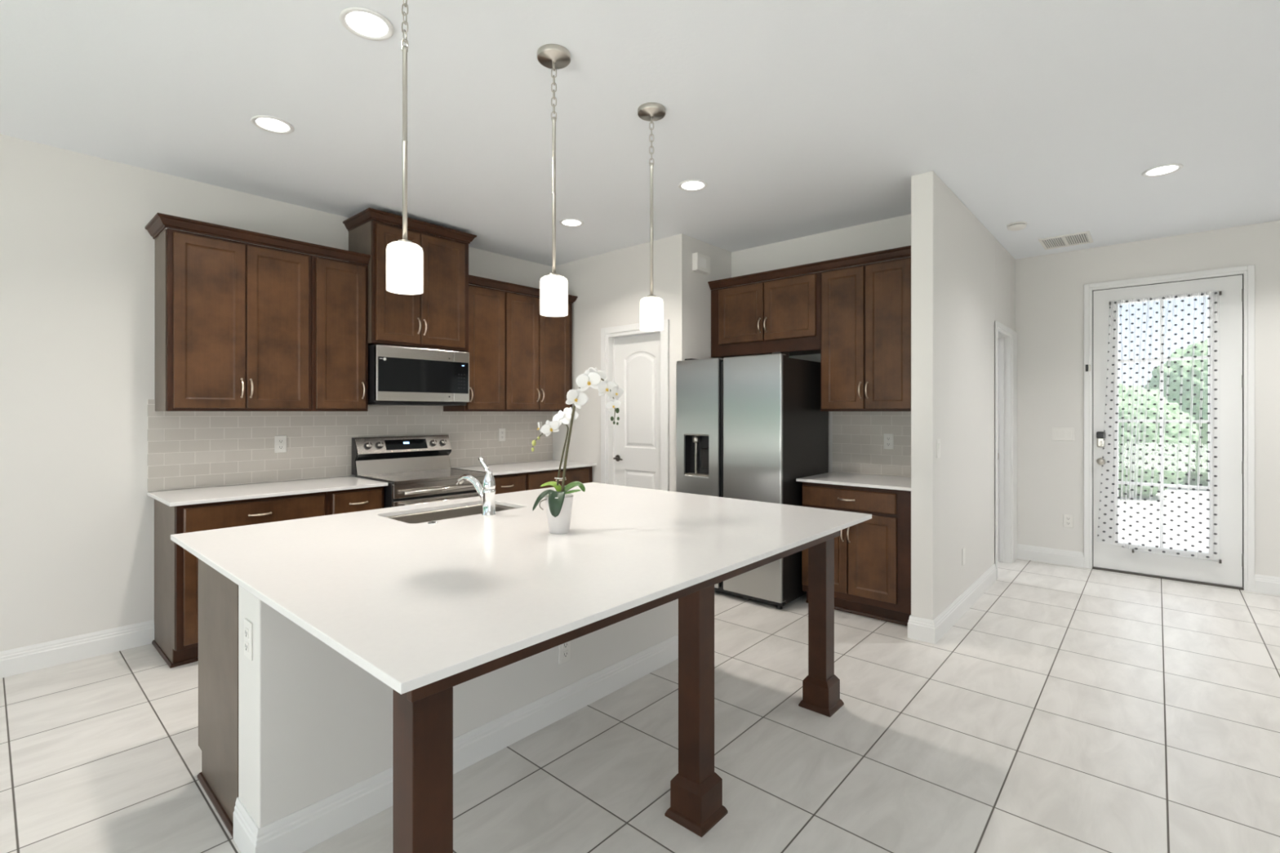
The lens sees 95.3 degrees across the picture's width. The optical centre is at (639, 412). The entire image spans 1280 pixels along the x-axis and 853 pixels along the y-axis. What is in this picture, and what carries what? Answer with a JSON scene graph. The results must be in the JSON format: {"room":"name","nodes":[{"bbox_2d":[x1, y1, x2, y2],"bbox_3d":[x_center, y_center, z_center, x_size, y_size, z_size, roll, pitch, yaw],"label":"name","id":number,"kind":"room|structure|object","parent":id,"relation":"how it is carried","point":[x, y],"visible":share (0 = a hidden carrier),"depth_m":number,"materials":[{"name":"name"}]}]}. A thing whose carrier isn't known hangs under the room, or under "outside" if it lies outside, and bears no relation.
{"room":"kitchen","nodes":[
{"label":"kitchen","id":0,"kind":"room"},
{"bbox_2d":[0,133,551,651],"bbox_3d":[-3.656,-0.033,2.749,0.120,2.825,8.510,0,0,42],"label":"wall","id":1,"kind":"structure","parent":0,"point":[77,251],"depth_m":3.27,"materials":[{"name":"white paint"}]},
{"bbox_2d":[0,619,154,678],"bbox_3d":[-4.628,1.312,1.551,0.014,0.135,5.188,0,0,42],"label":"baseboard","id":2,"kind":"structure","parent":1,"relation":"attached to","point":[23,660],"depth_m":3.23,"materials":[{"name":"white paint"}]},
{"bbox_2d":[155,228,311,411],"bbox_3d":[-2.516,-0.520,3.655,0.383,1.030,0.755,0,0,42],"label":"upper cabinet","id":3,"kind":"object","parent":1,"relation":"attached to","point":[233,318],"visible":1,"depth_m":3.50,"materials":[{"name":"brown wood"}]},
{"bbox_2d":[145,213,370,265],"bbox_3d":[-2.414,-1.068,3.778,0.372,0.064,1.164,0,0,42],"label":"crown molding","id":4,"kind":"structure","parent":3,"relation":"attached to","point":[160,221],"depth_m":3.56,"materials":[{"name":"brown wood"}]},
{"bbox_2d":[311,255,368,411],"bbox_3d":[-2.144,-0.520,4.075,0.383,1.030,0.364,0,0,42],"label":"upper cabinet","id":5,"kind":"object","parent":1,"relation":"attached to","point":[340,288],"visible":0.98,"depth_m":3.97,"materials":[{"name":"brown wood"}]},
{"bbox_2d":[147,399,552,491],"bbox_3d":[-1.900,0.200,4.635,0.008,0.549,3.106,0,0,42],"label":"backsplash","id":6,"kind":"structure","parent":1,"relation":"attached to","point":[186,450],"depth_m":4.10,"materials":[{"name":"tile"}]},
{"bbox_2d":[275,435,286,453],"bbox_3d":[-2.457,0.220,3.992,0.009,0.116,0.072,0,0,42],"label":"wall outlet","id":7,"kind":"object","parent":6,"relation":"attached to","point":[280,441],"visible":1,"depth_m":3.99,"materials":[{"name":"white plastic"}]},
{"bbox_2d":[278,444,283,449],"bbox_3d":[-2.456,0.241,3.990,0.004,0.029,0.034,0,0,42],"label":"socket","id":8,"kind":"object","parent":7,"relation":"attached to","point":[280,446],"depth_m":3.99,"materials":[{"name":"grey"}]},
{"bbox_2d":[278,439,283,443],"bbox_3d":[-2.456,0.199,3.990,0.004,0.029,0.034,0,0,42],"label":"socket","id":9,"kind":"object","parent":7,"relation":"attached to","point":[280,441],"depth_m":3.99,"materials":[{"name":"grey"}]},
{"bbox_2d":[498,428,505,441],"bbox_3d":[-1.262,0.208,5.342,0.009,0.116,0.072,0,0,42],"label":"wall outlet","id":10,"kind":"object","parent":6,"relation":"attached to","point":[501,431],"visible":1,"depth_m":5.34,"materials":[{"name":"white plastic"}]},
{"bbox_2d":[368,344,469,405],"bbox_3d":[-1.748,-0.262,4.476,0.428,0.420,0.736,0,0,42],"label":"microwave","id":11,"kind":"object","parent":1,"relation":"attached to","point":[397,375],"visible":0.95,"depth_m":4.29,"materials":[{"name":"silver metal"}]},
{"bbox_2d":[443,284,504,411],"bbox_3d":[-1.388,-0.520,4.929,0.383,1.030,0.388,0,0,42],"label":"upper cabinet","id":12,"kind":"object","parent":1,"relation":"attached to","point":[486,305],"visible":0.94,"depth_m":4.83,"materials":[{"name":"brown wood"}]},
{"bbox_2d":[504,290,572,411],"bbox_3d":[-1.004,-0.520,5.363,0.383,1.030,0.768,0,0,42],"label":"upper cabinet","id":13,"kind":"object","parent":1,"relation":"attached to","point":[538,348],"visible":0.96,"depth_m":5.20,"materials":[{"name":"brown wood"}]},
{"bbox_2d":[468,275,577,303],"bbox_3d":[-1.122,-1.068,5.238,0.372,0.064,1.200,0,0,42],"label":"crown molding","id":14,"kind":"structure","parent":13,"relation":"attached to","point":[473,280],"depth_m":4.97,"materials":[{"name":"brown wood"}]},
{"bbox_2d":[342,207,476,351],"bbox_3d":[-1.743,-0.946,4.475,0.453,0.921,0.848,0,0,42],"label":"upper cabinet","id":15,"kind":"object","parent":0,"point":[437,318],"visible":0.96,"depth_m":4.33,"materials":[{"name":"brown wood"}]},
{"bbox_2d":[552,233,690,492],"bbox_3d":[-0.227,-0.033,5.310,1.620,2.825,0.120,0,0,42],"label":"wall","id":16,"kind":"structure","parent":0,"point":[610,287],"depth_m":5.21,"materials":[{"name":"white paint"}]},
{"bbox_2d":[600,319,669,491],"bbox_3d":[-0.019,0.308,5.115,0.786,2.143,0.137,0,0,42],"label":"door frame","id":17,"kind":"structure","parent":16,"relation":"attached to","point":[608,335],"depth_m":5.27,"materials":[{"name":"white paint"}]},
{"bbox_2d":[613,333,660,489],"bbox_3d":[-0.021,0.351,5.112,0.604,2.041,0.099,0,0,42],"label":"door","id":18,"kind":"structure","parent":16,"relation":"in","point":[637,458],"depth_m":5.13,"materials":[{"name":"white paint"}]},
{"bbox_2d":[0,0,1279,266],"bbox_3d":[0.288,-1.505,1.080,8.400,0.120,11.400,0,0,42],"label":"ceiling","id":19,"kind":"structure","parent":0,"point":[797,118],"depth_m":2.77,"materials":[{"name":"white paint"}]},
{"bbox_2d":[250,115,293,133],"bbox_3d":[-1.844,-1.441,2.931,0.186,0.008,0.186,0,0,42],"label":"recessed light","id":20,"kind":"object","parent":19,"relation":"in","point":[267,123],"visible":1,"depth_m":2.93,"materials":[{"name":"white paint"}]},
{"bbox_2d":[255,118,288,131],"bbox_3d":[-1.844,-1.443,2.931,0.142,0.002,0.142,0,0,42],"label":"diffuser","id":21,"kind":"object","parent":20,"relation":"attached to","point":[265,124],"depth_m":2.93,"materials":[{"name":"white plastic"}]},
{"bbox_2d":[338,6,394,40],"bbox_3d":[-1.016,-1.441,2.172,0.186,0.008,0.186,0,0,42],"label":"recessed light","id":22,"kind":"object","parent":19,"relation":"in","point":[363,23],"visible":1,"depth_m":2.17,"materials":[{"name":"white paint"}]},
{"bbox_2d":[346,12,387,36],"bbox_3d":[-1.016,-1.443,2.172,0.142,0.002,0.142,0,0,42],"label":"diffuser","id":23,"kind":"object","parent":22,"relation":"attached to","point":[359,24],"depth_m":2.17,"materials":[{"name":"white plastic"}]},
{"bbox_2d":[386,0,423,294],"bbox_3d":[-0.765,-0.919,1.899,0.134,1.052,0.134,0,0,42],"label":"pendant lamp","id":24,"kind":"object","parent":19,"relation":"hanging from","point":[404,258],"visible":1,"depth_m":1.88,"materials":[{"name":"white glass"}]},
{"bbox_2d":[537,44,570,316],"bbox_3d":[-0.347,-0.919,2.356,0.134,1.052,0.134,0,0,42],"label":"pendant lamp","id":25,"kind":"object","parent":19,"relation":"hanging from","point":[553,287],"visible":1,"depth_m":2.33,"materials":[{"name":"white glass"}]},
{"bbox_2d":[559,218,583,226],"bbox_3d":[-0.521,-1.441,4.447,0.186,0.008,0.186,0,0,42],"label":"recessed light","id":26,"kind":"object","parent":19,"relation":"in","point":[566,222],"visible":1,"depth_m":4.44,"materials":[{"name":"white paint"}]},
{"bbox_2d":[562,219,581,226],"bbox_3d":[-0.521,-1.443,4.447,0.142,0.002,0.142,0,0,42],"label":"diffuser","id":27,"kind":"object","parent":26,"relation":"attached to","point":[565,222],"depth_m":4.45,"materials":[{"name":"white plastic"}]},
{"bbox_2d":[637,102,665,331],"bbox_3d":[0.056,-0.919,2.790,0.134,1.052,0.134,0,0,42],"label":"pendant lamp","id":28,"kind":"object","parent":19,"relation":"hanging from","point":[651,307],"visible":1,"depth_m":2.77,"materials":[{"name":"white glass"}]},
{"bbox_2d":[678,179,707,191],"bbox_3d":[0.336,-1.441,3.717,0.186,0.008,0.186,0,0,42],"label":"recessed light","id":29,"kind":"object","parent":19,"relation":"in","point":[691,185],"visible":1,"depth_m":3.72,"materials":[{"name":"white paint"}]},
{"bbox_2d":[681,181,703,190],"bbox_3d":[0.336,-1.443,3.717,0.142,0.002,0.142,0,0,42],"label":"diffuser","id":30,"kind":"object","parent":29,"relation":"attached to","point":[686,185],"depth_m":3.72,"materials":[{"name":"white plastic"}]},
{"bbox_2d":[1006,221,1026,231],"bbox_3d":[2.901,-1.425,4.491,0.132,0.040,0.132,0,0,42],"label":"smoke detector","id":31,"kind":"object","parent":19,"relation":"attached to","point":[1015,226],"visible":1,"depth_m":4.46,"materials":[{"name":"white plastic"}]},
{"bbox_2d":[1038,231,1093,249],"bbox_3d":[3.587,-1.440,4.915,0.340,0.009,0.390,0,0,42],"label":"ceiling vent","id":32,"kind":"object","parent":19,"relation":"in","point":[1083,237],"visible":1,"depth_m":4.91,"materials":[{"name":"white plastic"}]},
{"bbox_2d":[1141,163,1183,177],"bbox_3d":[3.116,-1.441,3.484,0.186,0.008,0.186,0,0,42],"label":"recessed light","id":33,"kind":"object","parent":19,"relation":"in","point":[1162,170],"visible":1,"depth_m":3.48,"materials":[{"name":"white paint"}]},
{"bbox_2d":[1146,165,1177,175],"bbox_3d":[3.116,-1.443,3.484,0.142,0.002,0.142,0,0,42],"label":"diffuser","id":34,"kind":"object","parent":33,"relation":"attached to","point":[1162,170],"depth_m":3.48,"materials":[{"name":"white plastic"}]},
{"bbox_2d":[0,558,1279,852],"bbox_3d":[0.288,1.440,1.080,8.400,0.120,11.400,0,0,42],"label":"floor","id":35,"kind":"structure","parent":0,"point":[1068,708],"depth_m":2.41,"materials":[{"name":"tile"}]},
{"bbox_2d":[151,491,326,668],"bbox_3d":[-2.426,0.938,3.566,0.631,0.885,0.771,0,0,42],"label":"base cabinet","id":36,"kind":"object","parent":35,"relation":"on","point":[175,569],"visible":0.29,"depth_m":3.23,"materials":[{"name":"brown wood"}]},
{"bbox_2d":[146,475,387,506],"bbox_3d":[-2.309,0.485,3.693,0.625,0.020,1.159,0,0,42],"label":"countertop","id":37,"kind":"structure","parent":36,"relation":"on","point":[244,491],"depth_m":3.58,"materials":[{"name":"white stone"}]},
{"bbox_2d":[326,486,383,515],"bbox_3d":[-2.050,0.938,3.992,0.631,0.885,0.364,0,0,42],"label":"base cabinet","id":38,"kind":"object","parent":35,"relation":"on","point":[343,501],"visible":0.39,"depth_m":3.79,"materials":[{"name":"brown wood"}]},
{"bbox_2d":[351,435,484,508],"bbox_3d":[-1.615,0.770,4.363,0.717,1.160,0.758,0,0,42],"label":"range","id":39,"kind":"object","parent":35,"relation":"on","point":[416,469],"visible":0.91,"depth_m":4.33,"materials":[{"name":"silver metal"}]},
{"bbox_2d":[355,467,484,484],"bbox_3d":[-1.608,0.471,4.357,0.616,0.022,0.754,0,0,42],"label":"cooktop","id":40,"kind":"object","parent":39,"relation":"in","point":[406,476],"depth_m":4.26,"materials":[{"name":"black glass"}]},
{"bbox_2d":[493,472,526,494],"bbox_3d":[-1.276,0.938,4.866,0.631,0.885,0.415,0,0,42],"label":"base cabinet","id":41,"kind":"object","parent":35,"relation":"on","point":[513,482],"visible":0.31,"depth_m":4.71,"materials":[{"name":"brown wood"}]},
{"bbox_2d":[196,530,844,852],"bbox_3d":[-0.378,0.938,2.498,1.667,0.885,2.158,0,0,42],"label":"kitchen island","id":42,"kind":"object","parent":35,"relation":"on","point":[300,744],"visible":0.6,"depth_m":1.95,"materials":[{"name":"brown wood"}]},
{"bbox_2d":[244,617,252,661],"bbox_3d":[-1.221,0.708,1.816,0.072,0.116,0.009,0,0,42],"label":"wall outlet","id":43,"kind":"object","parent":42,"relation":"attached to","point":[247,624],"visible":1,"depth_m":1.80,"materials":[{"name":"white plastic"}]},
{"bbox_2d":[244,640,248,652],"bbox_3d":[-1.222,0.729,1.815,0.034,0.029,0.004,0,0,42],"label":"socket","id":44,"kind":"object","parent":43,"relation":"attached to","point":[246,642],"depth_m":1.81,"materials":[{"name":"grey plastic"}]},
{"bbox_2d":[244,626,248,639],"bbox_3d":[-1.222,0.687,1.815,0.034,0.029,0.004,0,0,42],"label":"socket","id":45,"kind":"object","parent":43,"relation":"attached to","point":[246,628],"depth_m":1.81,"materials":[{"name":"grey plastic"}]},
{"bbox_2d":[170,482,871,693],"bbox_3d":[-0.370,0.485,2.486,1.870,0.020,2.258,0,0,42],"label":"island countertop","id":46,"kind":"structure","parent":42,"relation":"on","point":[413,606],"depth_m":1.86,"materials":[{"name":"white stone"}]},
{"bbox_2d":[427,521,437,524],"bbox_3d":[-0.882,0.471,2.484,0.042,0.007,0.042,0,0,42],"label":"button","id":47,"kind":"object","parent":46,"relation":"on","point":[429,522],"visible":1,"depth_m":2.47,"materials":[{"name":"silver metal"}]},
{"bbox_2d":[384,503,516,523],"bbox_3d":[-0.896,0.594,2.823,0.430,0.193,0.686,0,0,42],"label":"sink","id":48,"kind":"object","parent":46,"relation":"in","point":[440,514],"visible":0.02,"depth_m":2.98,"materials":[{"name":"grey metal"}]},
{"bbox_2d":[455,456,495,516],"bbox_3d":[-0.778,0.341,2.748,0.270,0.268,0.062,0,0,38],"label":"faucet","id":49,"kind":"object","parent":46,"relation":"on","point":[486,491],"visible":1,"depth_m":2.67,"materials":[{"name":"silver metal"}]},
{"bbox_2d":[531,367,623,533],"bbox_3d":[-0.247,0.149,2.299,0.363,0.652,0.133,0,0,0],"label":"potted orchid","id":50,"kind":"object","parent":46,"relation":"on","point":[558,502],"visible":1,"depth_m":2.29,"materials":[{"name":"white plant"}]},
{"bbox_2d":[558,640,570,664],"bbox_3d":[-0.341,1.080,2.655,0.009,0.116,0.072,0,0,42],"label":"wall outlet","id":51,"kind":"object","parent":42,"relation":"attached to","point":[564,650],"visible":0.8,"depth_m":2.65,"materials":[{"name":"white plastic"}]},
{"bbox_2d":[562,649,568,658],"bbox_3d":[-0.339,1.101,2.654,0.004,0.029,0.034,0,0,42],"label":"socket","id":52,"kind":"object","parent":51,"relation":"attached to","point":[565,652],"depth_m":2.65,"materials":[{"name":"grey plastic"}]},
{"bbox_2d":[562,641,568,648],"bbox_3d":[-0.339,1.059,2.654,0.004,0.029,0.034,0,0,42],"label":"socket","id":53,"kind":"object","parent":51,"relation":"attached to","point":[565,646],"depth_m":2.65,"materials":[{"name":"grey plastic"}]},
{"bbox_2d":[526,466,592,490],"bbox_3d":[-0.887,0.938,5.305,0.631,0.885,0.756,0,0,42],"label":"base cabinet","id":54,"kind":"object","parent":35,"relation":"on","point":[535,480],"visible":0.2,"depth_m":5.07,"materials":[{"name":"brown wood"}]},
{"bbox_2d":[453,459,596,475],"bbox_3d":[-1.025,0.485,5.144,0.625,0.020,1.184,0,0,42],"label":"countertop","id":55,"kind":"structure","parent":54,"relation":"on","point":[543,465],"depth_m":5.09,"materials":[{"name":"white stone"}]},
{"bbox_2d":[676,351,828,608],"bbox_3d":[0.895,0.480,4.624,0.920,1.800,0.800,0,0,42],"label":"refrigerator","id":56,"kind":"object","parent":35,"relation":"on","point":[748,427],"visible":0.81,"depth_m":4.25,"materials":[{"name":"grey metal"}]},
{"bbox_2d":[801,481,911,626],"bbox_3d":[1.626,0.938,4.127,0.763,0.885,0.645,0,0,42],"label":"base cabinet","id":57,"kind":"object","parent":35,"relation":"on","point":[873,556],"visible":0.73,"depth_m":3.85,"materials":[{"name":"brown wood"}]},
{"bbox_2d":[795,471,911,491],"bbox_3d":[1.622,0.485,4.140,0.799,0.020,0.630,0,0,42],"label":"countertop","id":58,"kind":"structure","parent":57,"relation":"on","point":[883,482],"depth_m":4.06,"materials":[{"name":"white stone"}]},
{"bbox_2d":[1092,566,1244,590],"bbox_3d":[4.371,1.372,4.877,0.930,0.016,0.142,0,0,42],"label":"threshold","id":59,"kind":"object","parent":35,"relation":"on","point":[1093,567],"visible":0.56,"depth_m":4.80,"materials":[{"name":"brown metal"}]},
{"bbox_2d":[690,236,731,359],"bbox_3d":[0.578,-0.033,5.088,0.120,2.825,0.615,0,0,42],"label":"wall","id":60,"kind":"structure","parent":0,"point":[720,259],"depth_m":4.96,"materials":[{"name":"white paint"}]},
{"bbox_2d":[692,252,710,274],"bbox_3d":[0.514,-1.240,4.881,0.056,0.145,0.190,0,0,42],"label":"door chime","id":61,"kind":"object","parent":60,"relation":"attached to","point":[700,262],"visible":1,"depth_m":4.84,"materials":[{"name":"white plastic"}]},
{"bbox_2d":[731,213,911,477],"bbox_3d":[1.478,-0.033,4.782,1.873,2.825,0.120,0,0,42],"label":"wall","id":62,"kind":"structure","parent":0,"point":[892,233],"depth_m":4.68,"materials":[{"name":"white paint"}]},
{"bbox_2d":[711,271,820,358],"bbox_3d":[1.072,-0.760,4.803,0.990,0.580,0.383,0,0,42],"label":"upper cabinet","id":63,"kind":"object","parent":62,"relation":"attached to","point":[770,317],"visible":0.95,"depth_m":4.65,"materials":[{"name":"brown wood"}]},
{"bbox_2d":[707,245,911,289],"bbox_3d":[1.248,-1.083,4.435,1.741,0.064,0.044,0,0,42],"label":"crown molding","id":64,"kind":"structure","parent":63,"relation":"attached to","point":[904,251],"depth_m":4.37,"materials":[{"name":"brown wood"}]},
{"bbox_2d":[820,257,911,411],"bbox_3d":[1.724,-0.527,4.225,0.750,1.045,0.383,0,0,42],"label":"upper cabinet","id":65,"kind":"object","parent":62,"relation":"attached to","point":[865,309],"visible":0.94,"depth_m":4.14,"materials":[{"name":"brown wood"}]},
{"bbox_2d":[832,411,911,476],"bbox_3d":[1.834,0.235,4.380,0.803,0.478,0.008,0,0,42],"label":"backsplash","id":66,"kind":"structure","parent":62,"relation":"attached to","point":[857,436],"depth_m":4.44,"materials":[{"name":"beige tile"}]},
{"bbox_2d":[883,433,893,448],"bbox_3d":[1.853,0.219,4.351,0.072,0.116,0.009,0,0,42],"label":"wall outlet","id":67,"kind":"object","parent":66,"relation":"attached to","point":[888,438],"visible":1,"depth_m":4.35,"materials":[{"name":"white plastic"}]},
{"bbox_2d":[911,170,1015,620],"bbox_3d":[2.605,-0.033,4.547,0.127,2.825,2.717,0,0,42],"label":"wall","id":68,"kind":"structure","parent":0,"point":[963,278],"depth_m":3.78,"materials":[{"name":"white paint"}]},
{"bbox_2d":[936,438,940,457],"bbox_3d":[1.824,0.222,3.561,0.011,0.116,0.072,0,0,42],"label":"light switch","id":69,"kind":"object","parent":68,"relation":"attached to","point":[938,441],"visible":1,"depth_m":3.55,"materials":[{"name":"white plastic"}]},
{"bbox_2d":[907,563,995,644],"bbox_3d":[2.282,1.312,4.182,0.155,0.135,1.769,0,0,42],"label":"baseboard","id":70,"kind":"structure","parent":68,"relation":"attached to","point":[926,630],"depth_m":3.71,"materials":[{"name":"white paint"}]},
{"bbox_2d":[961,546,965,565],"bbox_3d":[2.233,0.995,4.026,0.006,0.116,0.072,0,0,42],"label":"wall plate","id":71,"kind":"object","parent":68,"relation":"attached to","point":[963,550],"visible":1,"depth_m":4.01,"materials":[{"name":"white plastic"}]},
{"bbox_2d":[994,320,1017,579],"bbox_3d":[3.193,0.315,5.198,0.144,2.130,0.958,0,0,42],"label":"door frame","id":72,"kind":"structure","parent":68,"relation":"attached to","point":[1005,338],"depth_m":5.35,"materials":[{"name":"white paint"}]},
{"bbox_2d":[1015,220,1279,577],"bbox_3d":[4.487,-0.033,4.782,6.620,2.825,0.130,0,0,42],"label":"wall","id":73,"kind":"structure","parent":0,"point":[1050,288],"depth_m":5.22,"materials":[{"name":"white paint"}]},
{"bbox_2d":[1017,543,1084,568],"bbox_3d":[3.743,1.312,5.345,0.518,0.135,0.014,0,0,42],"label":"baseboard","id":74,"kind":"structure","parent":73,"relation":"attached to","point":[1055,556],"depth_m":5.33,"materials":[{"name":"white paint"}]},
{"bbox_2d":[1052,427,1074,440],"bbox_3d":[3.824,0.200,5.275,0.164,0.116,0.011,0,0,42],"label":"light switch","id":75,"kind":"object","parent":73,"relation":"attached to","point":[1058,433],"visible":1,"depth_m":5.27,"materials":[{"name":"white plastic"}]},
{"bbox_2d":[1063,514,1073,528],"bbox_3d":[3.854,0.980,5.250,0.072,0.116,0.009,0,0,42],"label":"wall outlet","id":76,"kind":"object","parent":73,"relation":"attached to","point":[1068,518],"visible":1,"depth_m":5.25,"materials":[{"name":"white plastic"}]},
{"bbox_2d":[1085,364,1090,371],"bbox_3d":[3.947,-0.388,5.141,0.034,0.060,0.014,0,0,42],"label":"sensor","id":77,"kind":"object","parent":73,"relation":"attached to","point":[1087,366],"visible":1,"depth_m":5.14,"materials":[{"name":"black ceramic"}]},
{"bbox_2d":[1092,274,1244,586],"bbox_3d":[4.336,0.145,4.831,0.936,2.434,0.123,0,0,42],"label":"door","id":78,"kind":"structure","parent":73,"relation":"in","point":[1229,384],"depth_m":4.74,"materials":[{"name":"white paint"}]},
{"bbox_2d":[1109,291,1222,306],"bbox_3d":[4.323,-0.936,4.826,0.689,0.028,0.042,0,0,42],"label":"curtain rod","id":79,"kind":"object","parent":78,"relation":"attached to","point":[1220,293],"visible":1,"depth_m":4.79,"materials":[{"name":"white paint"}]},
{"bbox_2d":[1097,291,1217,558],"bbox_3d":[4.266,0.110,4.835,0.758,2.130,0.032,0,0,42],"label":"door curtain","id":80,"kind":"object","parent":79,"relation":"hanging from","point":[1203,313],"visible":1,"depth_m":4.83,"materials":[{"name":"fabric"}]},
{"bbox_2d":[1132,548,1222,563],"bbox_3d":[4.379,1.177,4.776,0.539,0.028,0.042,0,0,42],"label":"curtain rod","id":81,"kind":"object","parent":78,"relation":"attached to","point":[1220,561],"visible":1,"depth_m":4.74,"materials":[{"name":"white paint"}]},
{"bbox_2d":[1084,264,1254,591],"bbox_3d":[4.370,0.125,4.875,1.046,2.510,0.147,0,0,42],"label":"door frame","id":82,"kind":"structure","parent":73,"relation":"attached to","point":[1248,271],"depth_m":4.52,"materials":[{"name":"white paint"}]},
{"bbox_2d":[1254,573,1279,595],"bbox_3d":[5.819,1.312,3.507,2.937,0.135,0.014,0,0,42],"label":"baseboard","id":83,"kind":"structure","parent":73,"relation":"attached to","point":[1268,584],"depth_m":4.43,"materials":[{"name":"white paint"}]},
{"label":"outside","id":84,"kind":"structure","parent":0,"visible":0},
{"bbox_2d":[1118,487,1208,551],"bbox_3d":[7.524,1.555,8.498,28.000,0.150,9.300,0,0,42],"label":"ground","id":85,"kind":"structure","parent":84,"point":[1202,546],"depth_m":7.85,"materials":[{"name":"concrete"}]},
{"bbox_2d":[1118,383,1199,498],"bbox_3d":[8.413,0.516,10.461,2.347,2.167,1.766,0,0,42],"label":"bush","id":86,"kind":"object","parent":85,"relation":"on","point":[1153,399],"visible":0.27,"depth_m":9.63,"materials":[{"name":"green plant"}]},
{"bbox_2d":[1143,338,1208,486],"bbox_3d":[11.463,0.090,11.203,3.019,3.108,2.103,0,0,42],"label":"tree","id":87,"kind":"object","parent":85,"relation":"on","point":[1186,366],"visible":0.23,"depth_m":11.18,"materials":[{"name":"green plant"}]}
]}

